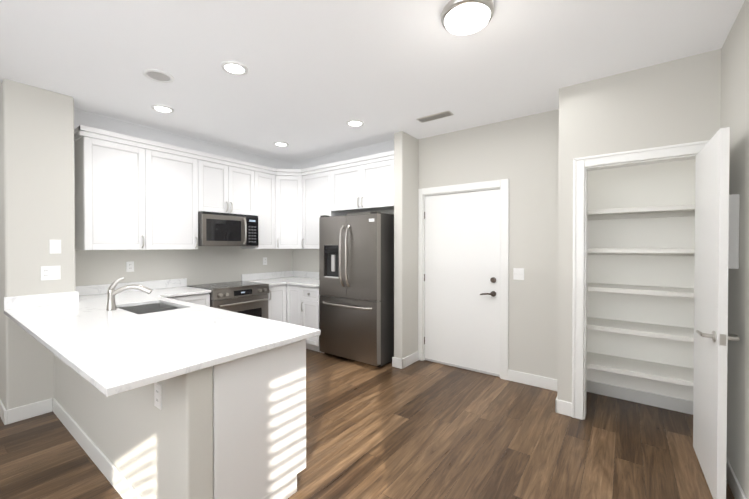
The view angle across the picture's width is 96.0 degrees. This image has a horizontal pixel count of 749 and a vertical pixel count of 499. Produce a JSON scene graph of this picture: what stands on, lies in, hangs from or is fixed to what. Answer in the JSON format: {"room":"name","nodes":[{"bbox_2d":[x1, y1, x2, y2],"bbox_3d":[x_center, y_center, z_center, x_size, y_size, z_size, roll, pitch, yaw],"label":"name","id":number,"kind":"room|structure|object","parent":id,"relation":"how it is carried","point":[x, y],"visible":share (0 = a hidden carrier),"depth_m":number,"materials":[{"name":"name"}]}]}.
{"room":"kitchen","nodes":[
{"label":"kitchen","id":0,"kind":"room"},
{"bbox_2d":[0,79,74,410],"bbox_3d":[-3.473,0.011,3.345,1.670,2.750,0.430,0,1,37],"label":"wall","id":1,"kind":"structure","parent":0,"point":[37,193],"depth_m":2.80,"materials":[{"name":"grey paint"}]},
{"bbox_2d":[0,399,11,424],"bbox_3d":[-3.544,1.331,3.138,1.548,0.115,0.017,0,1,37],"label":"baseboard","id":2,"kind":"structure","parent":1,"relation":"attached to","point":[6,416],"depth_m":2.69,"materials":[{"name":"white wood"}]},
{"bbox_2d":[41,266,60,279],"bbox_3d":[-2.769,0.200,2.886,0.008,0.120,0.124,0,1,37],"label":"outlet","id":3,"kind":"object","parent":1,"relation":"attached to","point":[50,272],"visible":1,"depth_m":2.88,"materials":[{"name":"white plastic"}]},
{"bbox_2d":[49,240,60,253],"bbox_3d":[-2.752,-0.025,2.909,0.006,0.120,0.075,0,1,37],"label":"light switch","id":4,"kind":"object","parent":1,"relation":"attached to","point":[54,246],"visible":1,"depth_m":2.91,"materials":[{"name":"white plastic"}]},
{"bbox_2d":[54,354,212,498],"bbox_3d":[-1.750,0.955,2.230,2.435,0.883,0.120,0,1,37],"label":"wall","id":5,"kind":"structure","parent":0,"point":[144,444],"depth_m":1.66,"materials":[{"name":"grey paint"}]},
{"bbox_2d":[48,398,142,498],"bbox_3d":[-1.776,1.339,2.187,2.448,0.115,0.047,0,1,37],"label":"baseboard","id":6,"kind":"structure","parent":5,"relation":"attached to","point":[118,481],"depth_m":2.17,"materials":[{"name":"white wood"}]},
{"bbox_2d":[154,382,161,409],"bbox_3d":[-1.040,0.702,1.620,0.072,0.115,0.007,0,1,37],"label":"outlet","id":7,"kind":"object","parent":5,"relation":"attached to","point":[157,395],"visible":0.96,"depth_m":1.61,"materials":[{"name":"white plastic"}]},
{"bbox_2d":[3,281,320,395],"bbox_3d":[-1.828,0.444,2.501,2.978,0.130,1.050,0,1,37],"label":"countertop","id":8,"kind":"structure","parent":5,"relation":"on","point":[83,333],"depth_m":1.97,"materials":[{"name":"stone"}]},
{"bbox_2d":[106,277,151,310],"bbox_3d":[-1.955,0.347,2.692,0.239,0.258,0.259,0,1,37],"label":"faucet","id":9,"kind":"object","parent":8,"relation":"on","point":[112,292],"visible":1,"depth_m":2.66,"materials":[{"name":"grey metal"}]},
{"bbox_2d":[120,303,181,313],"bbox_3d":[-1.881,0.612,2.835,0.692,0.210,0.432,0,1,37],"label":"sink","id":10,"kind":"object","parent":8,"relation":"in","point":[148,308],"visible":0.23,"depth_m":3.02,"materials":[{"name":"silver metal"}]},
{"bbox_2d":[74,137,292,285],"bbox_3d":[-2.140,-0.001,4.678,0.120,2.750,3.300,0,1,37],"label":"wall","id":11,"kind":"structure","parent":0,"point":[208,264],"depth_m":4.21,"materials":[{"name":"grey paint"}]},
{"bbox_2d":[74,129,153,249],"bbox_3d":[-2.713,-0.558,3.523,0.328,1.125,0.570,0,1,37],"label":"upper cabinet","id":12,"kind":"object","parent":11,"relation":"attached to","point":[133,193],"depth_m":3.38,"materials":[{"name":"white wood"}]},
{"bbox_2d":[126,261,133,271],"bbox_3d":[-2.732,0.192,3.775,0.007,0.115,0.072,0,1,37],"label":"outlet","id":13,"kind":"object","parent":11,"relation":"attached to","point":[129,266],"visible":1,"depth_m":3.77,"materials":[{"name":"white plastic"}]},
{"bbox_2d":[154,145,205,249],"bbox_3d":[-2.413,-0.562,3.926,0.328,1.125,0.675,0,1,37],"label":"upper cabinet","id":14,"kind":"object","parent":11,"relation":"attached to","point":[179,177],"depth_m":3.87,"materials":[{"name":"white wood"}]},
{"bbox_2d":[206,157,233,213],"bbox_3d":[-2.115,-0.796,4.325,0.328,0.665,0.445,0,1,37],"label":"upper cabinet","id":15,"kind":"object","parent":11,"relation":"attached to","point":[219,173],"depth_m":4.27,"materials":[{"name":"white wood"}]},
{"bbox_2d":[198,211,257,245],"bbox_3d":[-1.958,-0.251,4.417,0.470,0.415,0.758,0,1,37],"label":"microwave","id":16,"kind":"object","parent":15,"relation":"attached to","point":[221,229],"visible":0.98,"depth_m":4.25,"materials":[{"name":"grey metal"}]},
{"bbox_2d":[234,161,249,214],"bbox_3d":[-1.921,-0.798,4.586,0.328,0.665,0.445,0,1,37],"label":"upper cabinet","id":17,"kind":"object","parent":11,"relation":"attached to","point":[241,173],"depth_m":4.52,"materials":[{"name":"white wood"}]},
{"bbox_2d":[242,165,273,248],"bbox_3d":[-1.671,-0.571,4.889,0.371,1.125,0.456,0,1,37],"label":"upper cabinet","id":18,"kind":"object","parent":11,"relation":"attached to","point":[261,180],"depth_m":4.79,"materials":[{"name":"white wood"}]},
{"bbox_2d":[263,257,266,264],"bbox_3d":[-1.683,0.179,5.188,0.007,0.115,0.072,0,1,37],"label":"outlet","id":19,"kind":"object","parent":11,"relation":"attached to","point":[264,260],"visible":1,"depth_m":5.18,"materials":[{"name":"white plastic"}]},
{"bbox_2d":[274,169,301,248],"bbox_3d":[-1.290,-0.573,5.161,0.658,1.125,0.658,0,1,37],"label":"upper cabinet","id":20,"kind":"object","parent":11,"relation":"attached to","point":[287,182],"depth_m":4.98,"materials":[{"name":"white wood"}]},
{"bbox_2d":[74,108,393,168],"bbox_3d":[-1.310,-1.284,3.789,2.261,0.171,2.881,0,1,37],"label":"wall","id":21,"kind":"structure","parent":0,"point":[94,120],"depth_m":4.37,"materials":[{"name":"white paint"}]},
{"bbox_2d":[0,349,734,498],"bbox_3d":[-2.017,1.429,1.486,6.600,0.050,8.300,0,1,37],"label":"floor","id":22,"kind":"structure","parent":0,"point":[420,429],"depth_m":2.39,"materials":[{"name":"brown wood"}]},
{"bbox_2d":[167,293,209,306],"bbox_3d":[-2.286,0.944,3.856,0.632,0.873,0.538,0,1,37],"label":"cabinet","id":23,"kind":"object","parent":22,"relation":"on","point":[201,299],"depth_m":3.79,"materials":[{"name":"white"}]},
{"bbox_2d":[143,278,210,290],"bbox_3d":[-2.283,0.431,3.841,0.651,0.130,0.558,0,1,37],"label":"countertop","id":24,"kind":"structure","parent":23,"relation":"on","point":[171,282],"depth_m":4.10,"materials":[{"name":"stone"}]},
{"bbox_2d":[188,281,268,318],"bbox_3d":[-1.863,0.915,4.356,0.698,0.924,0.760,0,1,37],"label":"range","id":25,"kind":"object","parent":22,"relation":"on","point":[247,298],"visible":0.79,"depth_m":4.21,"materials":[{"name":"grey"}]},
{"bbox_2d":[213,339,305,498],"bbox_3d":[-0.779,0.962,1.946,0.533,0.876,0.578,0,1,37],"label":"base cabinet","id":26,"kind":"object","parent":22,"relation":"on","point":[259,425],"visible":0.23,"depth_m":1.74,"materials":[{"name":"white"}]},
{"bbox_2d":[268,284,324,352],"bbox_3d":[-1.140,0.934,4.887,1.243,0.875,0.943,0,1,37],"label":"base cabinet","id":27,"kind":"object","parent":22,"relation":"on","point":[294,304],"depth_m":4.61,"materials":[{"name":"white wood"}]},
{"bbox_2d":[241,272,286,285],"bbox_3d":[-1.577,0.423,4.801,0.638,0.130,0.298,0,1,37],"label":"countertop","id":28,"kind":"structure","parent":27,"relation":"on","point":[273,278],"depth_m":5.01,"materials":[{"name":"stone"}]},
{"bbox_2d":[279,271,318,286],"bbox_3d":[-1.050,0.421,4.999,1.248,0.130,0.648,0,1,37],"label":"countertop","id":29,"kind":"structure","parent":27,"relation":"on","point":[301,278],"depth_m":5.27,"materials":[{"name":"stone"}]},
{"bbox_2d":[319,211,393,366],"bbox_3d":[-0.182,0.469,4.320,0.925,1.815,0.687,0,1,37],"label":"refrigerator","id":30,"kind":"object","parent":22,"relation":"on","point":[356,287],"visible":0.92,"depth_m":4.03,"materials":[{"name":"grey metal"}]},
{"bbox_2d":[0,0,744,162],"bbox_3d":[-2.017,-1.371,1.460,6.600,0.050,8.300,0,1,37],"label":"ceiling","id":31,"kind":"structure","parent":0,"point":[314,79],"depth_m":2.38,"materials":[{"name":"white paint"}]},
{"bbox_2d":[143,69,173,82],"bbox_3d":[-1.682,-1.351,2.632,0.210,0.011,0.210,0,1,37],"label":"ceiling speaker","id":32,"kind":"object","parent":31,"relation":"attached to","point":[157,75],"visible":1,"depth_m":2.62,"materials":[{"name":"white plastic"}]},
{"bbox_2d":[151,105,173,112],"bbox_3d":[-2.047,-1.357,3.264,0.189,0.011,0.189,0,1,-8],"label":"recessed light","id":33,"kind":"object","parent":31,"relation":"in","point":[160,108],"depth_m":3.25,"materials":[{"name":"white plastic"}]},
{"bbox_2d":[221,61,247,74],"bbox_3d":[-1.044,-1.350,2.518,0.189,0.011,0.189,0,1,-8],"label":"recessed light","id":34,"kind":"object","parent":31,"relation":"in","point":[234,68],"depth_m":2.51,"materials":[{"name":"white plastic"}]},
{"bbox_2d":[274,142,288,146],"bbox_3d":[-1.212,-1.367,4.388,0.189,0.011,0.189,0,1,-8],"label":"recessed light","id":35,"kind":"object","parent":31,"relation":"in","point":[282,144],"depth_m":4.38,"materials":[{"name":"white plastic"}]},
{"bbox_2d":[346,120,363,126],"bbox_3d":[-0.209,-1.360,3.642,0.189,0.011,0.189,0,1,-8],"label":"recessed light","id":36,"kind":"object","parent":31,"relation":"in","point":[354,123],"depth_m":3.64,"materials":[{"name":"white plastic"}]},
{"bbox_2d":[416,111,453,122],"bbox_3d":[0.618,-1.358,3.464,0.360,0.012,0.120,0,1,37],"label":"ceiling vent","id":37,"kind":"object","parent":31,"relation":"in","point":[435,116],"visible":0.98,"depth_m":3.44,"materials":[{"name":"grey metal"}]},
{"bbox_2d":[441,0,494,34],"bbox_3d":[0.525,-1.307,1.914,0.294,0.086,0.294,0,1,37],"label":"flush-mount ceiling light","id":38,"kind":"object","parent":31,"relation":"attached to","point":[462,17],"visible":1,"depth_m":1.85,"materials":[{"name":"white glass"}]},
{"bbox_2d":[394,131,417,358],"bbox_3d":[0.388,0.004,4.090,0.120,2.750,0.390,0,1,37],"label":"wall","id":39,"kind":"structure","parent":0,"point":[405,244],"depth_m":3.96,"materials":[{"name":"grey paint"}]},
{"bbox_2d":[396,351,418,368],"bbox_3d":[0.425,1.322,4.066,0.043,0.115,0.403,0,1,37],"label":"baseboard","id":40,"kind":"structure","parent":39,"relation":"attached to","point":[400,363],"depth_m":3.98,"materials":[{"name":"white wood"}]},
{"bbox_2d":[293,109,558,378],"bbox_3d":[0.243,0.000,4.540,4.110,2.750,0.160,0,1,37],"label":"wall","id":41,"kind":"structure","parent":0,"point":[521,154],"depth_m":3.48,"materials":[{"name":"grey paint"}]},
{"bbox_2d":[302,165,346,248],"bbox_3d":[-0.748,-0.571,4.937,0.701,1.125,0.371,0,1,37],"label":"upper cabinet","id":42,"kind":"object","parent":41,"relation":"attached to","point":[317,184],"depth_m":4.85,"materials":[{"name":"white wood"}]},
{"bbox_2d":[334,161,361,212],"bbox_3d":[-0.265,-0.828,4.603,0.590,0.605,0.328,0,1,37],"label":"upper cabinet","id":43,"kind":"object","parent":41,"relation":"attached to","point":[343,174],"depth_m":4.52,"materials":[{"name":"white wood"}]},
{"bbox_2d":[354,153,393,211],"bbox_3d":[0.112,-0.826,4.323,0.590,0.605,0.328,0,1,37],"label":"upper cabinet","id":44,"kind":"object","parent":41,"relation":"attached to","point":[373,177],"depth_m":4.21,"materials":[{"name":"white wood"}]},
{"bbox_2d":[424,189,499,376],"bbox_3d":[0.979,0.361,3.907,0.919,2.031,0.114,0,1,37],"label":"entry door","id":45,"kind":"structure","parent":41,"relation":"in","point":[462,280],"depth_m":3.89,"materials":[{"name":"white wood"}]},
{"bbox_2d":[513,268,523,279],"bbox_3d":[1.497,0.255,3.505,0.104,0.120,0.008,0,1,37],"label":"light switch","id":46,"kind":"object","parent":41,"relation":"attached to","point":[518,273],"visible":1,"depth_m":3.50,"materials":[{"name":"white plastic"}]},
{"bbox_2d":[508,369,556,390],"bbox_3d":[1.628,1.328,3.415,0.530,0.115,0.013,0,1,37],"label":"baseboard","id":47,"kind":"structure","parent":41,"relation":"attached to","point":[516,376],"depth_m":3.43,"materials":[{"name":"white wood"}]},
{"bbox_2d":[557,49,720,405],"bbox_3d":[2.226,0.016,2.849,1.090,2.750,0.770,0,1,37],"label":"wall","id":48,"kind":"structure","parent":0,"point":[675,102],"depth_m":2.60,"materials":[{"name":"grey paint"}]},
{"bbox_2d":[555,387,563,413],"bbox_3d":[1.684,1.331,3.057,0.013,0.115,0.463,0,1,37],"label":"baseboard","id":49,"kind":"structure","parent":48,"relation":"attached to","point":[559,404],"depth_m":2.86,"materials":[{"name":"white wood"}]},
{"bbox_2d":[693,127,739,498],"bbox_3d":[2.058,0.369,2.074,0.167,2.033,0.700,0,1,37],"label":"pantry door","id":50,"kind":"structure","parent":48,"relation":"in","point":[711,337],"depth_m":1.92,"materials":[{"name":"white wood"}]},
{"bbox_2d":[587,159,695,400],"bbox_3d":[2.226,0.016,2.849,0.850,2.750,0.530,0,1,37],"label":"wall","id":51,"kind":"structure","parent":0,"point":[662,184],"depth_m":3.04,"materials":[{"name":"white paint"}]},
{"bbox_2d":[587,380,692,414],"bbox_3d":[2.377,1.331,3.065,0.842,0.115,0.013,0,1,37],"label":"baseboard","id":52,"kind":"structure","parent":51,"relation":"attached to","point":[638,396],"depth_m":3.04,"materials":[{"name":"white wood"}]},
{"bbox_2d":[587,204,694,386],"bbox_3d":[2.264,0.360,2.903,0.840,1.410,0.393,0,1,37],"label":"pantry shelves","id":53,"kind":"object","parent":51,"relation":"attached to","point":[679,375],"visible":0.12,"depth_m":2.84,"materials":[{"name":"white wood"}]},
{"bbox_2d":[721,0,748,498],"bbox_3d":[0.408,0.046,-0.410,0.120,2.750,8.170,0,1,37],"label":"wall","id":54,"kind":"structure","parent":0,"point":[735,83],"depth_m":1.89,"materials":[{"name":"grey paint"}]},
{"bbox_2d":[728,194,739,268],"bbox_3d":[2.072,-0.101,1.971,0.049,0.420,0.180,0,1,37],"label":"electrical panel","id":55,"kind":"object","parent":54,"relation":"attached to","point":[733,252],"visible":0.62,"depth_m":1.90,"materials":[{"name":"grey metal"}]},
{"bbox_2d":[726,457,746,498],"bbox_3d":[1.244,1.352,0.838,0.013,0.115,3.650,0,1,37],"label":"baseboard","id":56,"kind":"structure","parent":54,"relation":"attached to","point":[735,487],"depth_m":1.91,"materials":[{"name":"white wood"}]}
]}

